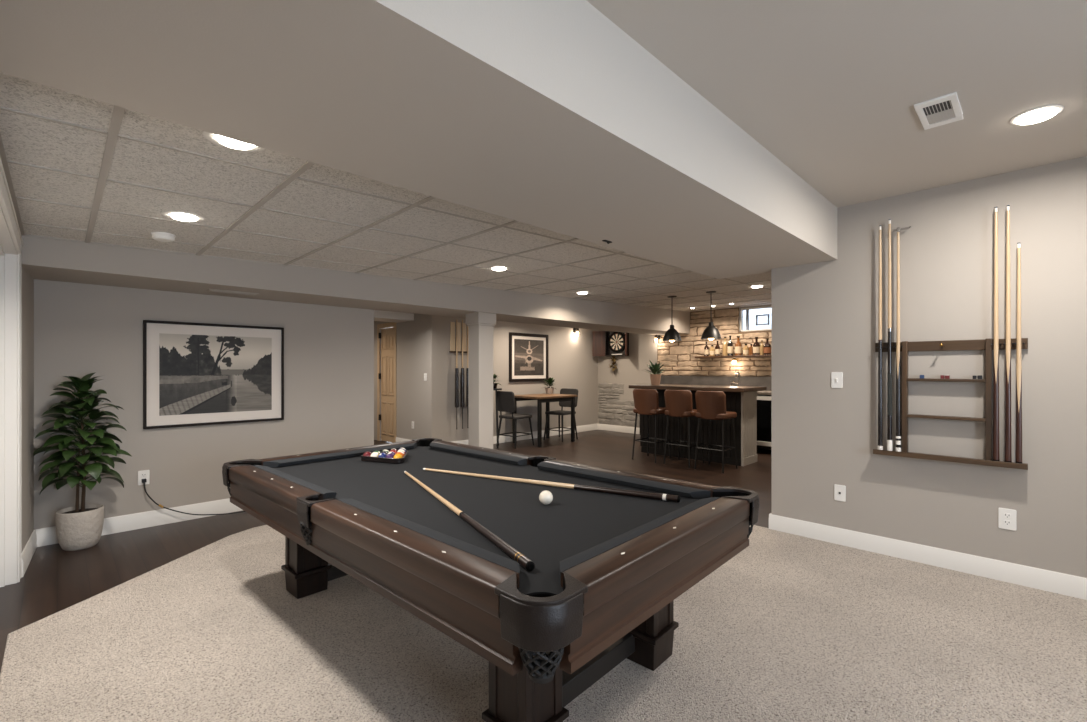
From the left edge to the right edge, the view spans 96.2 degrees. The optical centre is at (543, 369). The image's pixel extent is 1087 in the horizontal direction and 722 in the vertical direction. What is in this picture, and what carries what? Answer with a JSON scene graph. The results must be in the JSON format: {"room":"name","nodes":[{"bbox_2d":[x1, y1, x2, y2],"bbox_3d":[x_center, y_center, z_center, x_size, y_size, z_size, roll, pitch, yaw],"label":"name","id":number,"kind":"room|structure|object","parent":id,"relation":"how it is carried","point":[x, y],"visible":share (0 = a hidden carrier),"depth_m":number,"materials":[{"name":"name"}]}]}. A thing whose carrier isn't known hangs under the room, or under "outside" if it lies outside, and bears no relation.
{"room":"basement game room","nodes":[
{"label":"basement game room","id":0,"kind":"room"},
{"bbox_2d":[22,267,33,550],"bbox_3d":[-1.006,0.020,0.720,0.172,2.500,7.880,0,0,-45],"label":"wall","id":1,"kind":"structure","parent":0,"point":[27,280],"depth_m":3.24,"materials":[{"name":"beige paint"}]},
{"bbox_2d":[0,157,22,586],"bbox_3d":[-2.442,0.246,2.141,0.144,2.047,2.234,0,0,-45],"label":"door","id":2,"kind":"structure","parent":1,"relation":"in","point":[11,241],"depth_m":2.87,"materials":[{"name":"white paint"}]},
{"bbox_2d":[22,530,36,576],"bbox_3d":[-0.957,1.208,0.769,0.066,0.125,7.640,0,0,-45],"label":"baseboard","id":3,"kind":"structure","parent":1,"relation":"attached to","point":[27,553],"depth_m":3.20,"materials":[{"name":"white paint"}]},
{"bbox_2d":[0,105,770,311],"bbox_3d":[0.751,-0.930,4.864,8.268,0.221,2.910,0,0,-45],"label":"grid","id":4,"kind":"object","parent":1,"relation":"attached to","point":[118,112],"depth_m":2.91,"materials":[{"name":"silver metal"}]},
{"bbox_2d":[34,279,373,529],"bbox_3d":[-2.781,0.120,4.428,2.548,2.300,0.120,0,0,-45],"label":"wall","id":5,"kind":"structure","parent":0,"point":[80,330],"depth_m":4.04,"materials":[{"name":"beige paint"}]},
{"bbox_2d":[35,498,241,546],"bbox_3d":[-2.733,1.208,4.380,2.548,0.125,0.016,0,0,-45],"label":"baseboard","id":6,"kind":"structure","parent":5,"relation":"attached to","point":[45,536],"depth_m":3.95,"materials":[{"name":"white paint"}]},
{"bbox_2d":[138,470,149,484],"bbox_3d":[-3.206,0.868,3.914,0.072,0.115,0.010,0,0,-45],"label":"wall outlet","id":7,"kind":"object","parent":5,"relation":"attached to","point":[143,474],"visible":1,"depth_m":3.91,"materials":[{"name":"white plastic"}]},
{"bbox_2d":[143,320,283,428],"bbox_3d":[-2.835,0.042,4.269,1.035,0.875,0.030,0,0,-45],"label":"framed picture","id":8,"kind":"object","parent":5,"relation":"attached to","point":[195,374],"visible":1,"depth_m":4.22,"materials":[{"name":"black"}]},
{"bbox_2d":[159,333,271,415],"bbox_3d":[-2.836,0.042,4.269,0.831,0.672,0.001,0,0,-45],"label":"print","id":9,"kind":"object","parent":8,"relation":"attached to","point":[199,374],"depth_m":4.24},
{"bbox_2d":[21,235,689,334],"bbox_3d":[-0.512,-0.912,6.132,8.268,0.535,0.670,0,0,-45],"label":"soffit","id":10,"kind":"structure","parent":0,"point":[42,258],"depth_m":4.26,"materials":[{"name":"beige paint"}]},
{"bbox_2d":[206,289,258,295],"bbox_3d":[-2.581,-0.640,4.063,0.360,0.010,0.100,0,0,-45],"label":"soffit vent","id":11,"kind":"object","parent":10,"relation":"attached to","point":[210,290],"visible":1,"depth_m":4.03,"materials":[{"name":"grey metal"}]},
{"bbox_2d":[0,73,770,311],"bbox_3d":[-0.831,-0.964,6.471,8.540,0.282,7.660,0,0,-45],"label":"ceiling tiles","id":12,"kind":"structure","parent":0,"point":[26,139],"depth_m":2.69,"materials":[{"name":"white tile"}]},
{"bbox_2d":[151,232,175,241],"bbox_3d":[-2.371,-0.823,3.045,0.124,0.038,0.124,0,0,-45],"label":"smoke detector","id":13,"kind":"object","parent":12,"relation":"attached to","point":[159,236],"visible":1,"depth_m":3.01,"materials":[{"name":"white plastic"}]},
{"bbox_2d":[161,210,205,221],"bbox_3d":[-1.975,-0.836,2.682,0.200,0.018,0.200,-2,1,-45],"label":"recessed light","id":14,"kind":"object","parent":12,"relation":"attached to","point":[177,215],"visible":1,"depth_m":2.65,"materials":[{"name":"white paint"}]},
{"bbox_2d":[203,131,264,151],"bbox_3d":[-1.125,-0.835,1.787,0.200,0.018,0.200,-2,1,-45],"label":"recessed light","id":15,"kind":"object","parent":12,"relation":"attached to","point":[221,141],"visible":0.52,"depth_m":1.79,"materials":[{"name":"white paint"}]},
{"bbox_2d":[488,266,509,270],"bbox_3d":[-0.396,-0.895,4.344,0.200,0.018,0.200,-2,1,-45],"label":"recessed light","id":16,"kind":"object","parent":12,"relation":"attached to","point":[496,268],"visible":1,"depth_m":4.30,"materials":[{"name":"white paint"}]},
{"bbox_2d":[575,291,590,293],"bbox_3d":[0.484,-0.943,6.031,0.196,0.018,0.196,-2,1,-45],"label":"recessed light","id":17,"kind":"object","parent":12,"relation":"attached to","point":[581,292],"visible":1,"depth_m":6.00,"materials":[{"name":"white paint"}]},
{"bbox_2d":[663,296,681,341],"bbox_3d":[1.726,-0.674,6.555,0.248,0.617,0.248,0,0,-45],"label":"pendant lamp","id":18,"kind":"object","parent":12,"relation":"hanging from","point":[671,335],"visible":1,"depth_m":6.50,"materials":[{"name":"black metal"}]},
{"bbox_2d":[701,291,720,339],"bbox_3d":[2.116,-0.674,6.164,0.248,0.617,0.248,0,0,-45],"label":"pendant lamp","id":19,"kind":"object","parent":12,"relation":"hanging from","point":[711,332],"visible":1,"depth_m":6.11,"materials":[{"name":"black metal"}]},
{"bbox_2d":[748,285,765,287],"bbox_3d":[2.514,-0.975,5.745,0.196,0.018,0.196,-2,1,-45],"label":"recessed light","id":20,"kind":"object","parent":12,"relation":"attached to","point":[754,286],"visible":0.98,"depth_m":5.70,"materials":[{"name":"white paint"}]},
{"bbox_2d":[0,430,770,672],"bbox_3d":[0.609,1.300,4.913,9.000,0.060,11.900,0,0,-45],"label":"floor","id":21,"kind":"structure","parent":0,"point":[55,579],"depth_m":3.66,"materials":[{"name":"brown wood"}]},
{"bbox_2d":[33,373,130,550],"bbox_3d":[-3.283,0.646,3.494,0.516,1.248,0.424,0,0,-45],"label":"potted plant","id":22,"kind":"object","parent":21,"relation":"on","point":[78,527],"visible":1,"depth_m":3.44,"materials":[{"name":"green plant"}]},
{"bbox_2d":[142,478,244,514],"bbox_3d":[-2.521,1.073,4.490,1.815,0.395,0.087,0,0,-43],"label":"power cord","id":23,"kind":"object","parent":21,"relation":"on","point":[145,479],"visible":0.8,"depth_m":3.98,"materials":[{"name":"black rubber"}]},
{"bbox_2d":[465,312,495,448],"bbox_3d":[-0.726,0.312,5.658,0.260,1.915,0.250,0,0,-45],"label":"column","id":24,"kind":"structure","parent":21,"relation":"on","point":[480,325],"depth_m":5.59,"materials":[{"name":"grey paint"}]},
{"bbox_2d":[493,388,501,447],"bbox_3d":[-0.810,0.793,8.005,0.293,0.956,0.296,0,0,-45],"label":"plant stand","id":25,"kind":"object","parent":21,"relation":"on","point":[497,388],"visible":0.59,"depth_m":7.90,"materials":[{"name":"black metal"}]},
{"bbox_2d":[493,374,500,388],"bbox_3d":[-0.831,0.194,8.006,0.302,0.242,0.267,0,0,4],"label":"potted plant","id":26,"kind":"object","parent":25,"relation":"on","point":[494,375],"visible":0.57,"depth_m":7.97,"materials":[{"name":"green plant"}]},
{"bbox_2d":[496,391,533,448],"bbox_3d":[-0.481,0.813,8.101,0.434,0.918,0.519,0,0,39],"label":"chair","id":27,"kind":"object","parent":21,"relation":"on","point":[505,399],"visible":0.93,"depth_m":7.95,"materials":[{"name":"grey fabric"}]},
{"bbox_2d":[0,525,1086,721],"bbox_3d":[0.715,1.265,1.997,4.167,0.010,7.020,0,0,-45],"label":"carpet","id":28,"kind":"object","parent":21,"relation":"on","point":[791,627],"visible":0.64,"depth_m":2.18,"materials":[{"name":"beige carpet"}]},
{"bbox_2d":[222,438,759,721],"bbox_3d":[-0.449,0.898,2.469,2.546,0.724,1.437,0,0,43],"label":"pool table","id":29,"kind":"object","parent":28,"relation":"on","point":[604,583],"visible":0.97,"depth_m":1.77,"materials":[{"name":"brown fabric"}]},
{"bbox_2d":[253,465,336,499],"bbox_3d":[-1.279,0.561,2.466,0.934,0.041,0.065,0,0,43],"label":"cushion","id":30,"kind":"object","parent":29,"relation":"on","point":[325,493],"depth_m":2.34,"materials":[{"name":"grey fabric"}]},
{"bbox_2d":[263,442,416,467],"bbox_3d":[-1.273,0.561,3.229,0.065,0.041,1.040,0,0,43],"label":"cushion","id":31,"kind":"object","parent":29,"relation":"on","point":[354,453],"depth_m":3.11,"materials":[{"name":"grey fabric"}]},
{"bbox_2d":[371,452,378,456],"bbox_3d":[-1.065,0.551,3.086,0.056,0.057,0.057,0,0,-20],"label":"ball","id":32,"kind":"object","parent":29,"relation":"on","point":[374,454],"visible":0.53,"depth_m":3.07,"materials":[{"name":"white plastic"}]},
{"bbox_2d":[361,450,407,463],"bbox_3d":[-0.964,0.561,3.113,0.308,0.031,0.287,0,0,-45],"label":"ball rack","id":33,"kind":"object","parent":29,"relation":"on","point":[363,458],"visible":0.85,"depth_m":3.03,"materials":[{"name":"black plastic"}]},
{"bbox_2d":[385,453,393,457],"bbox_3d":[-0.957,0.551,3.047,0.056,0.057,0.057,0,0,1],"label":"ball","id":34,"kind":"object","parent":29,"relation":"on","point":[389,455],"visible":0.55,"depth_m":3.03,"materials":[{"name":"purple plastic"}]},
{"bbox_2d":[337,498,519,575],"bbox_3d":[-0.441,0.561,1.692,1.084,0.041,0.065,0,0,43],"label":"cushion","id":35,"kind":"object","parent":29,"relation":"on","point":[505,563],"depth_m":1.58,"materials":[{"name":"grey fabric"}]},
{"bbox_2d":[404,471,534,570],"bbox_3d":[-0.404,0.568,2.059,0.029,0.029,1.523,0,0,-29],"label":"pool cue","id":36,"kind":"object","parent":29,"relation":"on","point":[529,565],"visible":0.99,"depth_m":1.66,"materials":[{"name":"brown wood"}]},
{"bbox_2d":[430,442,526,464],"bbox_3d":[-0.489,0.561,3.275,0.999,0.041,0.065,0,0,43],"label":"cushion","id":37,"kind":"object","parent":29,"relation":"on","point":[490,456],"depth_m":3.20,"materials":[{"name":"grey fabric"}]},
{"bbox_2d":[539,490,552,504],"bbox_3d":[0.011,0.550,2.094,0.060,0.060,0.060,0,0,-45],"label":"cue ball","id":38,"kind":"object","parent":29,"relation":"on","point":[545,497],"visible":1,"depth_m":2.07,"materials":[{"name":"beige plastic"}]},
{"bbox_2d":[422,468,680,501],"bbox_3d":[-0.049,0.569,2.465,1.458,0.029,0.029,0,0,28],"label":"pool cue","id":39,"kind":"object","parent":29,"relation":"on","point":[665,497],"visible":1,"depth_m":2.33,"materials":[{"name":"brown wood"}]},
{"bbox_2d":[537,462,710,498],"bbox_3d":[0.350,0.561,2.502,1.019,0.041,0.065,0,0,43],"label":"cushion","id":40,"kind":"object","parent":29,"relation":"on","point":[588,474],"depth_m":2.43,"materials":[{"name":"grey fabric"}]},
{"bbox_2d":[559,497,720,584],"bbox_3d":[0.374,0.561,1.710,0.065,0.041,1.040,0,0,43],"label":"cushion","id":41,"kind":"object","parent":29,"relation":"on","point":[583,557],"depth_m":1.58,"materials":[{"name":"grey fabric"}]},
{"bbox_2d":[512,394,577,446],"bbox_3d":[0.007,0.860,8.521,0.940,0.820,0.740,0,0,-45],"label":"pub table","id":42,"kind":"object","parent":21,"relation":"on","point":[541,398],"visible":0.85,"depth_m":8.41,"materials":[{"name":"brown wood"}]},
{"bbox_2d":[543,377,555,393],"bbox_3d":[0.122,0.297,8.961,0.340,0.306,0.309,0,0,-45],"label":"potted plant","id":43,"kind":"object","parent":42,"relation":"on","point":[550,380],"visible":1,"depth_m":8.90,"materials":[{"name":"green plant"}]},
{"bbox_2d":[543,388,577,441],"bbox_3d":[0.326,0.813,8.827,0.434,0.918,0.519,0,0,39],"label":"chair","id":44,"kind":"object","parent":21,"relation":"on","point":[562,404],"visible":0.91,"depth_m":8.85,"materials":[{"name":"black metal"}]},
{"bbox_2d":[632,389,670,462],"bbox_3d":[1.504,0.770,6.864,0.478,1.001,0.410,0,0,-45],"label":"bar stool","id":45,"kind":"object","parent":21,"relation":"on","point":[646,402],"visible":0.96,"depth_m":6.71,"materials":[{"name":"brown leather"}]},
{"bbox_2d":[663,389,703,467],"bbox_3d":[1.871,0.770,6.552,0.478,1.001,0.410,0,0,-45],"label":"bar stool","id":46,"kind":"object","parent":21,"relation":"on","point":[678,403],"visible":0.91,"depth_m":6.40,"materials":[{"name":"brown leather"}]},
{"bbox_2d":[629,384,765,465],"bbox_3d":[2.186,0.755,7.092,0.730,1.030,1.780,0,0,-45],"label":"bar counter","id":47,"kind":"object","parent":21,"relation":"on","point":[742,400],"depth_m":6.69,"materials":[{"name":"grey paint"}]},
{"bbox_2d":[642,361,666,384],"bbox_3d":[1.757,0.047,7.533,0.447,0.386,0.422,0,0,-45],"label":"plant","id":48,"kind":"object","parent":47,"relation":"on","point":[655,375],"visible":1,"depth_m":7.48,"materials":[{"name":"green plant"}]},
{"bbox_2d":[629,384,765,391],"bbox_3d":[2.186,0.265,7.092,0.730,0.050,1.780,0,0,-45],"label":"countertop","id":49,"kind":"structure","parent":47,"relation":"on","point":[646,386],"depth_m":6.81,"materials":[{"name":"black stone"}]},
{"bbox_2d":[694,391,737,472],"bbox_3d":[2.182,0.770,6.212,0.478,1.001,0.410,0,0,-45],"label":"bar stool","id":50,"kind":"object","parent":21,"relation":"on","point":[711,405],"visible":1,"depth_m":6.06,"materials":[{"name":"brown leather"}]},
{"bbox_2d":[757,395,770,449],"bbox_3d":[3.540,0.790,7.297,0.443,0.800,0.660,0,0,-45],"label":"wine fridge","id":51,"kind":"object","parent":21,"relation":"on","point":[763,401],"visible":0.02,"depth_m":7.29,"materials":[{"name":"black metal"}]},
{"bbox_3d":[4.163,0.826,6.828,0.627,0.889,0.855,0,0,-45],"label":"base cabinet","id":52,"kind":"object","parent":21,"relation":"on","visible":0},
{"bbox_2d":[660,376,770,394],"bbox_3d":[3.204,0.250,7.806,0.620,0.260,3.605,0,0,-45],"label":"countertop","id":53,"kind":"structure","parent":52,"relation":"on","point":[674,380],"depth_m":8.35,"materials":[{"name":"stone"}]},
{"bbox_2d":[730,371,739,385],"bbox_3d":[3.099,0.186,7.931,0.173,0.308,0.180,0,0,-45],"label":"faucet","id":54,"kind":"object","parent":53,"relation":"on","point":[738,383],"visible":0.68,"depth_m":7.92,"materials":[{"name":"silver metal"}]},
{"bbox_2d":[757,391,770,394],"bbox_3d":[3.200,0.360,7.803,0.610,0.040,3.605,0,0,-45],"label":"countertop","id":55,"kind":"structure","parent":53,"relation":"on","point":[758,392],"depth_m":7.31,"materials":[{"name":"stone"}]},
{"bbox_2d":[374,310,413,322],"bbox_3d":[-3.092,-0.958,7.197,2.340,0.345,0.520,0,0,-45],"label":"bulkhead","id":56,"kind":"object","parent":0,"point":[384,316],"visible":0.14,"depth_m":7.66,"materials":[{"name":"white paint"}]},
{"bbox_2d":[374,313,437,440],"bbox_3d":[-2.553,0.070,8.398,0.120,2.400,2.500,0,0,-45],"label":"wall","id":57,"kind":"structure","parent":0,"point":[416,340],"depth_m":7.83,"materials":[{"name":"beige paint"}]},
{"bbox_2d":[377,322,395,442],"bbox_3d":[-2.707,0.234,8.491,0.077,2.073,0.670,0,0,-45],"label":"door","id":58,"kind":"structure","parent":57,"relation":"in","point":[387,375],"depth_m":8.51,"materials":[{"name":"beige wood"}]},
{"bbox_2d":[396,437,411,441],"bbox_3d":[-2.107,1.208,7.854,0.016,0.125,1.100,0,0,-45],"label":"baseboard","id":59,"kind":"structure","parent":57,"relation":"attached to","point":[397,438],"depth_m":8.11,"materials":[{"name":"white paint"}]},
{"bbox_2d":[438,316,597,441],"bbox_3d":[-0.229,0.020,9.034,4.070,2.500,0.120,0,0,-45],"label":"wall","id":60,"kind":"structure","parent":0,"point":[571,362],"depth_m":8.87,"materials":[{"name":"beige paint"}]},
{"bbox_2d":[449,322,466,352],"bbox_3d":[-1.327,-0.507,7.833,0.420,0.485,0.030,0,0,-45],"label":"holder","id":61,"kind":"object","parent":60,"relation":"attached to","point":[452,324],"visible":0.77,"depth_m":7.79,"materials":[{"name":"brown wood"}]},
{"bbox_2d":[455,319,458,428],"bbox_3d":[-1.373,0.081,7.731,0.060,1.741,0.060,0,0,-45],"label":"pool cue","id":62,"kind":"object","parent":61,"relation":"hanging from","point":[456,368],"visible":1,"depth_m":7.72,"materials":[{"name":"brown wood"}]},
{"bbox_2d":[461,320,463,428],"bbox_3d":[-1.295,0.081,7.809,0.060,1.741,0.060,0,0,-45],"label":"pool cue","id":63,"kind":"object","parent":61,"relation":"hanging from","point":[462,368],"visible":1,"depth_m":7.79,"materials":[{"name":"brown wood"}]},
{"bbox_2d":[466,326,467,427],"bbox_3d":[-1.221,0.081,7.883,0.060,1.741,0.060,0,0,-45],"label":"pool cue","id":64,"kind":"object","parent":61,"relation":"hanging from","point":[467,326],"visible":0.48,"depth_m":7.87,"materials":[{"name":"brown wood"}]},
{"bbox_2d":[453,424,597,444],"bbox_3d":[-0.276,1.208,8.890,4.040,0.125,0.016,0,0,-45],"label":"baseboard","id":65,"kind":"structure","parent":60,"relation":"attached to","point":[502,439],"depth_m":9.01,"materials":[{"name":"white paint"}]},
{"bbox_2d":[509,332,547,381],"bbox_3d":[-0.257,-0.215,8.899,0.965,0.875,0.030,0,0,-45],"label":"framed picture","id":66,"kind":"object","parent":60,"relation":"attached to","point":[528,353],"visible":1,"depth_m":8.87,"materials":[{"name":"black"}]},
{"bbox_2d":[514,339,543,375],"bbox_3d":[-0.258,-0.215,8.899,0.737,0.652,0.001,0,0,-45],"label":"print","id":67,"kind":"object","parent":66,"relation":"attached to","point":[528,354],"depth_m":8.88},
{"bbox_2d":[598,307,770,427],"bbox_3d":[2.924,0.054,8.519,0.034,2.188,5.041,0,0,-45],"label":"stone wall","id":68,"kind":"structure","parent":0,"point":[679,358],"depth_m":8.68,"materials":[{"name":"brown stone"}]},
{"bbox_2d":[695,355,770,358],"bbox_3d":[3.298,-0.209,7.988,0.230,0.035,1.660,0,0,-45],"label":"shelf","id":69,"kind":"object","parent":68,"relation":"attached to","point":[736,356],"visible":0.56,"depth_m":7.96,"materials":[{"name":"brown wood"}]},
{"bbox_2d":[704,342,708,355],"bbox_3d":[2.824,-0.354,8.457,0.082,0.254,0.080,0,0,-45],"label":"bottle","id":70,"kind":"object","parent":69,"relation":"on","point":[706,348],"visible":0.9,"depth_m":8.43,"materials":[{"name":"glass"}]},
{"bbox_2d":[709,345,714,355],"bbox_3d":[2.899,-0.322,8.381,0.098,0.190,0.096,0,0,-45],"label":"bottle","id":71,"kind":"object","parent":69,"relation":"on","point":[711,350],"visible":0.88,"depth_m":8.34,"materials":[{"name":"brown"}]},
{"bbox_2d":[715,341,719,355],"bbox_3d":[2.966,-0.356,8.314,0.082,0.258,0.080,0,0,-45],"label":"bottle","id":72,"kind":"object","parent":69,"relation":"on","point":[717,348],"visible":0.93,"depth_m":8.28,"materials":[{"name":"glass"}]},
{"bbox_2d":[722,337,726,355],"bbox_3d":[3.061,-0.388,8.219,0.086,0.322,0.085,0,0,-45],"label":"bottle","id":73,"kind":"object","parent":69,"relation":"on","point":[724,346],"visible":1,"depth_m":8.19,"materials":[{"name":"brown glass"}]},
{"bbox_2d":[727,336,732,355],"bbox_3d":[3.123,-0.396,8.157,0.092,0.338,0.090,0,0,-45],"label":"bottle","id":74,"kind":"object","parent":69,"relation":"on","point":[730,343],"visible":1,"depth_m":8.12,"materials":[{"name":"black"}]},
{"bbox_2d":[735,336,741,355],"bbox_3d":[3.219,-0.389,8.061,0.112,0.323,0.110,0,0,-45],"label":"bottle","id":75,"kind":"object","parent":69,"relation":"on","point":[738,346],"visible":0.91,"depth_m":8.02,"materials":[{"name":"brown glass"}]},
{"bbox_2d":[743,344,748,354],"bbox_3d":[3.308,-0.324,7.971,0.094,0.193,0.092,0,0,-45],"label":"bottle","id":76,"kind":"object","parent":69,"relation":"on","point":[745,348],"visible":0.89,"depth_m":7.93,"materials":[{"name":"brown"}]},
{"bbox_2d":[749,344,752,354],"bbox_3d":[3.369,-0.319,7.910,0.073,0.183,0.072,0,0,-45],"label":"bottle","id":77,"kind":"object","parent":69,"relation":"on","point":[750,347],"visible":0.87,"depth_m":7.88,"materials":[{"name":"brown glass"}]},
{"bbox_2d":[753,337,759,354],"bbox_3d":[3.429,-0.373,7.850,0.112,0.293,0.110,0,0,-45],"label":"bottle","id":78,"kind":"object","parent":69,"relation":"on","point":[756,346],"visible":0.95,"depth_m":7.81,"materials":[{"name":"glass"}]},
{"bbox_2d":[760,340,763,354],"bbox_3d":[3.489,-0.346,7.790,0.068,0.239,0.067,0,0,-45],"label":"bottle","id":79,"kind":"object","parent":69,"relation":"on","point":[761,345],"visible":0.95,"depth_m":7.76,"materials":[{"name":"brown glass"}]},
{"bbox_2d":[764,338,770,354],"bbox_3d":[3.547,-0.358,7.731,0.112,0.263,0.110,0,0,-45],"label":"bottle","id":80,"kind":"object","parent":69,"relation":"on","point":[767,346],"visible":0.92,"depth_m":7.69,"materials":[{"name":"orange glass"}]},
{"bbox_2d":[598,304,770,426],"bbox_3d":[3.023,0.020,8.547,0.150,2.500,5.160,0,0,-45],"label":"wall","id":81,"kind":"structure","parent":0,"point":[642,349],"depth_m":9.72,"materials":[{"name":"beige paint"}]},
{"bbox_2d":[592,331,628,355],"bbox_3d":[1.389,-0.530,9.860,0.316,0.520,0.899,0,0,-45],"label":"dartboard","id":82,"kind":"object","parent":81,"relation":"attached to","point":[604,343],"visible":0.91,"depth_m":10.04,"materials":[{"name":"black wood"}]},
{"bbox_2d":[608,355,616,370],"bbox_3d":[1.408,-0.103,9.947,0.227,0.408,0.161,0,0,10],"label":"sprig","id":83,"kind":"object","parent":81,"relation":"attached to","point":[613,357],"visible":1,"depth_m":9.94,"materials":[{"name":"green plant"}]},
{"bbox_2d":[598,424,639,433],"bbox_3d":[1.672,1.208,9.785,0.016,0.125,1.500,0,0,-45],"label":"baseboard","id":84,"kind":"structure","parent":81,"relation":"attached to","point":[616,428],"depth_m":9.92,"materials":[{"name":"white paint"}]},
{"bbox_2d":[740,306,770,331],"bbox_3d":[3.651,-0.825,7.896,0.080,0.396,0.936,0,0,-45],"label":"window","id":85,"kind":"structure","parent":81,"relation":"in","point":[764,307],"depth_m":8.11,"materials":[{"name":"white paint"}]},
{"bbox_2d":[586,0,1086,207],"bbox_3d":[1.964,-1.220,0.743,4.410,0.100,3.720,0,0,-45],"label":"ceiling","id":86,"kind":"structure","parent":0,"point":[831,89],"depth_m":1.94,"materials":[{"name":"beige paint"}]},
{"bbox_2d":[0,0,836,278],"bbox_3d":[0.358,-1.032,2.440,4.288,0.476,0.950,0,0,-45],"label":"beam","id":87,"kind":"structure","parent":86,"relation":"attached to","point":[545,114],"depth_m":1.53,"materials":[{"name":"beige paint"}]},
{"bbox_2d":[914,92,962,129],"bbox_3d":[1.793,-1.165,2.210,0.300,0.010,0.148,0,0,-45],"label":"ceiling vent","id":88,"kind":"object","parent":86,"relation":"in","point":[942,110],"visible":1,"depth_m":2.20,"materials":[{"name":"white plastic"}]},
{"bbox_2d":[1010,105,1063,124],"bbox_3d":[2.267,-1.163,2.245,0.176,0.018,0.176,0,0,-45],"label":"recessed light","id":89,"kind":"object","parent":86,"relation":"in","point":[1039,114],"visible":1,"depth_m":2.22,"materials":[{"name":"white paint"}]},
{"bbox_2d":[771,156,1086,577],"bbox_3d":[3.320,0.020,2.420,0.120,2.500,4.180,0,0,-45],"label":"wall","id":90,"kind":"structure","parent":0,"point":[825,315],"depth_m":3.10,"materials":[{"name":"beige paint"}]},
{"bbox_2d":[831,372,842,387],"bbox_3d":[2.120,0.077,3.528,0.016,0.115,0.072,0,0,-45],"label":"light switch","id":91,"kind":"object","parent":90,"relation":"attached to","point":[836,377],"visible":1,"depth_m":3.53,"materials":[{"name":"white plastic"}]},
{"bbox_2d":[834,484,845,501],"bbox_3d":[2.136,0.891,3.517,0.009,0.115,0.072,0,0,-45],"label":"outlet","id":92,"kind":"object","parent":90,"relation":"attached to","point":[839,490],"visible":1,"depth_m":3.51,"materials":[{"name":"white plastic"}]},
{"bbox_2d":[769,513,1086,599],"bbox_3d":[3.267,1.208,2.462,0.136,0.125,4.076,0,0,-45],"label":"baseboard","id":93,"kind":"structure","parent":90,"relation":"attached to","point":[1046,580],"depth_m":3.10,"materials":[{"name":"white paint"}]},
{"bbox_2d":[873,338,1027,469],"bbox_3d":[2.522,0.194,3.068,0.097,0.757,0.744,0,0,-45],"label":"cue rack","id":94,"kind":"object","parent":90,"relation":"attached to","point":[987,345],"visible":1,"depth_m":3.03,"materials":[{"name":"brown wood"}]},
{"bbox_2d":[878,225,882,449],"bbox_3d":[2.282,-0.215,3.306,0.029,1.517,0.030,0,0,-45],"label":"pool cue","id":95,"kind":"object","parent":94,"relation":"on","point":[880,397],"visible":1,"depth_m":3.30,"materials":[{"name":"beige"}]},
{"bbox_2d":[887,219,891,450],"bbox_3d":[2.319,-0.231,3.269,0.029,1.547,0.030,0,0,-45],"label":"pool cue","id":96,"kind":"object","parent":94,"relation":"on","point":[889,374],"visible":0.99,"depth_m":3.26,"materials":[{"name":"black"}]},
{"bbox_2d":[893,226,910,451],"bbox_3d":[2.367,-0.199,3.221,0.029,1.483,0.101,0,0,-45],"label":"pool cue","id":97,"kind":"object","parent":94,"relation":"on","point":[898,229],"visible":1,"depth_m":3.23,"materials":[{"name":"brown wood"}]},
{"bbox_2d":[940,375,949,378],"bbox_3d":[2.534,0.047,3.079,0.022,0.022,0.044,0,0,-45],"label":"cube","id":98,"kind":"object","parent":94,"relation":"on","point":[941,376],"visible":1,"depth_m":3.07,"materials":[{"name":"red"}]},
{"bbox_2d":[907,378,985,381],"bbox_3d":[2.534,0.068,3.081,0.060,0.018,0.384,0,0,-45],"label":"shelf","id":99,"kind":"object","parent":94,"relation":"attached to","point":[908,379],"depth_m":3.05,"materials":[{"name":"brown wood"}]},
{"bbox_2d":[907,414,985,421],"bbox_3d":[2.534,0.305,3.081,0.060,0.018,0.384,0,0,-45],"label":"shelf","id":100,"kind":"object","parent":94,"relation":"attached to","point":[908,415],"depth_m":3.06,"materials":[{"name":"brown wood"}]},
{"bbox_2d":[873,449,1027,469],"bbox_3d":[2.524,0.556,3.070,0.090,0.032,0.744,0,0,-45],"label":"shelf","id":101,"kind":"object","parent":94,"relation":"attached to","point":[988,461],"depth_m":3.00,"materials":[{"name":"brown wood"}]},
{"bbox_2d":[993,207,998,460],"bbox_3d":[2.688,-0.208,2.898,0.028,1.511,0.029,0,0,-45],"label":"pool cue","id":102,"kind":"object","parent":94,"relation":"on","point":[996,324],"visible":0.98,"depth_m":2.89,"materials":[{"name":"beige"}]},
{"bbox_2d":[1005,205,1011,462],"bbox_3d":[2.725,-0.207,2.861,0.028,1.508,0.029,0,0,-45],"label":"pool cue","id":103,"kind":"object","parent":94,"relation":"on","point":[1008,445],"visible":0.98,"depth_m":2.85,"materials":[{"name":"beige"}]},
{"bbox_2d":[1015,243,1021,463],"bbox_3d":[2.757,-0.093,2.829,0.028,1.281,0.029,0,0,-45],"label":"pool cue","id":104,"kind":"object","parent":94,"relation":"on","point":[1018,459],"visible":0.98,"depth_m":2.82,"materials":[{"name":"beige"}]},
{"bbox_2d":[998,508,1015,530],"bbox_3d":[2.753,0.889,2.897,0.010,0.122,0.078,0,0,-45],"label":"wall outlet","id":105,"kind":"object","parent":90,"relation":"attached to","point":[1006,518],"visible":1,"depth_m":2.90,"materials":[{"name":"white plastic"}]},
{"bbox_2d":[1004,513,1010,517],"bbox_3d":[2.752,0.868,2.895,0.003,0.028,0.032,0,0,-45],"label":"receptacle","id":106,"kind":"object","parent":105,"relation":"attached to","point":[1006,515],"depth_m":2.89,"materials":[{"name":"white plastic"}]},
{"bbox_2d":[1004,520,1010,525],"bbox_3d":[2.752,0.910,2.895,0.003,0.028,0.032,0,0,-45],"label":"receptacle","id":107,"kind":"object","parent":105,"relation":"attached to","point":[1006,522],"depth_m":2.89,"materials":[{"name":"white plastic"}]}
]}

